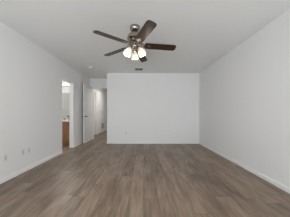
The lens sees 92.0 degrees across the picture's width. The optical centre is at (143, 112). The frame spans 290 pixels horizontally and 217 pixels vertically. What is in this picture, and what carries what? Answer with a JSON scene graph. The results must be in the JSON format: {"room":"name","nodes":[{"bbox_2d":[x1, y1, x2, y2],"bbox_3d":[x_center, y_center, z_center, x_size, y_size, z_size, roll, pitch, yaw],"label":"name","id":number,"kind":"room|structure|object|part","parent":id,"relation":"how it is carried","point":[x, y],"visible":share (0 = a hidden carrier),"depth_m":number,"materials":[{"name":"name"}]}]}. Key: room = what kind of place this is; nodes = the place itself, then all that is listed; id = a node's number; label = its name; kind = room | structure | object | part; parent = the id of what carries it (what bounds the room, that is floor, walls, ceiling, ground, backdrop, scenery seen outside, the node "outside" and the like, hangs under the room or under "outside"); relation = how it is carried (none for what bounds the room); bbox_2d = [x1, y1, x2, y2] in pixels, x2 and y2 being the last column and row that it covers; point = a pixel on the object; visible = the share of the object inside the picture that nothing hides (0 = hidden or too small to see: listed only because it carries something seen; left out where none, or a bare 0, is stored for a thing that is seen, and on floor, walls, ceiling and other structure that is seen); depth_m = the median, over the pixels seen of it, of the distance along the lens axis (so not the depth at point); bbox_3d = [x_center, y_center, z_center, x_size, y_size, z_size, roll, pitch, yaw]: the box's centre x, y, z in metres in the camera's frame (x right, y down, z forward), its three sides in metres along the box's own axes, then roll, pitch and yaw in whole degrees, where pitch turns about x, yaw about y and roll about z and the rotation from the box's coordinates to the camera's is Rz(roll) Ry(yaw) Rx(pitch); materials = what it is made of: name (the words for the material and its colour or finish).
{"room":"empty bedroom","nodes":[
{"label":"empty bedroom","id":0,"kind":"room"},
{"bbox_2d":[0,21,89,178],"bbox_3d":[-2.205,-0.160,1.250,0.120,2.440,8.740,0,0,0],"label":"wall","id":1,"kind":"structure","parent":0,"point":[31,77],"depth_m":2.66,"materials":[{"name":"white paint"}]},
{"bbox_2d":[3,153,7,161],"bbox_3d":[-2.140,0.692,2.168,0.010,0.116,0.072,0,0,0],"label":"wall outlet","id":2,"kind":"object","parent":1,"relation":"attached to","point":[5,156],"visible":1,"depth_m":2.17,"materials":[{"name":"white plastic"}]},
{"bbox_2d":[0,141,82,183],"bbox_3d":[-2.199,1.025,1.295,0.133,0.070,8.590,0,0,0],"label":"baseboard","id":3,"kind":"structure","parent":1,"relation":"attached to","point":[25,169],"depth_m":2.67,"materials":[{"name":"white paint"}]},
{"bbox_2d":[82,84,92,143],"bbox_3d":[-2.052,0.023,5.208,0.150,2.050,0.801,0,0,0],"label":"door","id":4,"kind":"structure","parent":1,"relation":"in","point":[87,116],"depth_m":5.10,"materials":[{"name":"white paint"}]},
{"bbox_2d":[62,80,68,92],"bbox_3d":[-3.132,-0.160,5.160,1.735,2.440,0.120,0,0,0],"label":"wall","id":5,"kind":"structure","parent":0,"point":[65,89],"depth_m":5.10,"materials":[{"name":"white paint"}]},
{"bbox_2d":[62,93,68,118],"bbox_3d":[-2.860,-0.261,5.094,1.121,0.959,0.012,0,0,0],"label":"mirror","id":6,"kind":"object","parent":5,"relation":"attached to","point":[65,96],"visible":0.1,"depth_m":5.09,"materials":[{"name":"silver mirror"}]},
{"bbox_2d":[90,79,106,86],"bbox_3d":[-1.704,-0.160,5.680,1.122,2.440,0.120,0,0,0],"label":"wall","id":7,"kind":"structure","parent":0,"point":[93,82],"depth_m":5.62,"materials":[{"name":"white paint"}]},
{"bbox_2d":[91,86,106,138],"bbox_3d":[-1.677,-0.003,5.672,0.825,2.125,0.136,0,0,0],"label":"door frame","id":8,"kind":"structure","parent":7,"relation":"attached to","point":[93,87],"depth_m":5.64,"materials":[{"name":"white paint"}]},
{"bbox_2d":[94,89,106,134],"bbox_3d":[-2.390,-0.160,7.870,0.120,2.440,4.260,0,0,0],"label":"wall","id":9,"kind":"structure","parent":0,"point":[101,93],"depth_m":7.77,"materials":[{"name":"white paint"}]},
{"bbox_2d":[94,92,94,134],"bbox_3d":[-2.369,0.025,6.496,0.093,2.050,0.785,0,0,-1],"label":"door","id":10,"kind":"structure","parent":9,"relation":"in","point":[94,92],"depth_m":6.79,"materials":[{"name":"white paint"}]},
{"bbox_2d":[94,90,96,134],"bbox_3d":[-2.322,-0.003,6.490,0.016,2.125,0.900,0,0,0],"label":"door frame","id":11,"kind":"structure","parent":9,"relation":"attached to","point":[94,90],"depth_m":6.89,"materials":[{"name":"white paint"}]},
{"bbox_2d":[0,130,289,216],"bbox_3d":[-1.050,1.110,3.400,6.500,0.100,13.600,0,0,0],"label":"floor","id":12,"kind":"structure","parent":0,"point":[93,178],"depth_m":1.99,"materials":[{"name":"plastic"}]},
{"bbox_2d":[62,122,68,144],"bbox_3d":[-2.860,0.672,4.819,1.181,0.775,0.551,0,0,0],"label":"vanity cabinet","id":13,"kind":"object","parent":12,"relation":"on","point":[65,125],"visible":0.2,"depth_m":4.58,"materials":[{"name":"brown wood"}]},
{"bbox_3d":[-2.466,0.370,4.579,0.382,0.150,0.018,0,0,0],"label":"drawer","id":14,"kind":"part","parent":13,"relation":"part of","materials":[{"name":"brown wood"}]},
{"bbox_3d":[-2.466,0.703,4.579,0.382,0.485,0.018,0,0,0],"label":"door","id":15,"kind":"part","parent":13,"relation":"part of","materials":[{"name":"brown wood"}]},
{"bbox_2d":[0,0,289,90],"bbox_3d":[-1.050,-1.430,3.400,6.500,0.100,13.600,0,0,0],"label":"ceiling","id":16,"kind":"structure","parent":0,"point":[202,32],"depth_m":2.23,"materials":[{"name":"white paint"}]},
{"bbox_2d":[93,20,175,61],"bbox_3d":[-0.096,-1.133,2.257,1.246,0.494,1.279,0,0,0],"label":"ceiling fan","id":17,"kind":"object","parent":16,"relation":"hanging from","point":[135,37],"visible":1,"depth_m":2.18,"materials":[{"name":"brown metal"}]},
{"bbox_3d":[-0.454,-1.071,1.980,0.505,0.008,0.134,-3,15,-40],"label":"blade","id":18,"kind":"part","parent":17,"relation":"part of","materials":[{"name":"brown wood"}]},
{"bbox_3d":[-0.488,-1.071,2.463,0.505,0.008,0.134,-2,12,32],"label":"blade","id":19,"kind":"part","parent":17,"relation":"part of","materials":[{"name":"brown wood"}]},
{"bbox_3d":[-0.234,-0.965,2.185,0.114,0.124,0.114,28,-14,-29],"label":"lamp shade","id":20,"kind":"part","parent":17,"relation":"part of","materials":[{"name":"white glass"}]},
{"bbox_3d":[-0.142,-0.965,2.358,0.114,0.124,0.114,0,24,-2],"label":"lamp shade","id":21,"kind":"part","parent":17,"relation":"part of","materials":[{"name":"white glass"}]},
{"bbox_3d":[-0.038,-0.965,2.192,0.114,0.124,0.114,-27,-12,25],"label":"lamp shade","id":22,"kind":"part","parent":17,"relation":"part of","materials":[{"name":"white glass"}]},
{"bbox_3d":[-0.038,-1.071,2.645,0.134,0.008,0.505,-13,-5,13],"label":"blade","id":23,"kind":"part","parent":17,"relation":"part of","materials":[{"name":"brown wood"}]},
{"bbox_3d":[0.017,-1.071,1.863,0.134,0.008,0.505,14,-3,-22],"label":"blade","id":24,"kind":"part","parent":17,"relation":"part of","materials":[{"name":"brown wood"}]},
{"bbox_3d":[0.273,-1.071,2.274,0.505,0.008,0.134,2,-13,-4],"label":"blade","id":25,"kind":"part","parent":17,"relation":"part of","materials":[{"name":"brown wood"}]},
{"bbox_2d":[107,73,198,141],"bbox_3d":[0.334,-0.160,5.230,3.193,2.440,0.780,0,0,0],"label":"wall","id":26,"kind":"structure","parent":0,"point":[151,107],"depth_m":4.84,"materials":[{"name":"white paint"}]},
{"bbox_2d":[106,142,198,143],"bbox_3d":[0.320,1.025,5.208,3.192,0.070,0.764,0,0,0],"label":"baseboard","id":27,"kind":"structure","parent":26,"relation":"attached to","point":[106,142],"depth_m":4.83,"materials":[{"name":"white paint"}]},
{"bbox_2d":[199,9,289,187],"bbox_3d":[1.990,-0.160,0.920,0.120,2.440,8.080,0,0,0],"label":"wall","id":28,"kind":"structure","parent":0,"point":[244,95],"depth_m":2.41,"materials":[{"name":"white paint"}]},
{"bbox_2d":[199,142,289,193],"bbox_3d":[1.923,1.025,0.920,0.013,0.070,7.840,0,0,0],"label":"baseboard","id":29,"kind":"structure","parent":28,"relation":"attached to","point":[277,184],"depth_m":2.44,"materials":[{"name":"white paint"}]}
]}

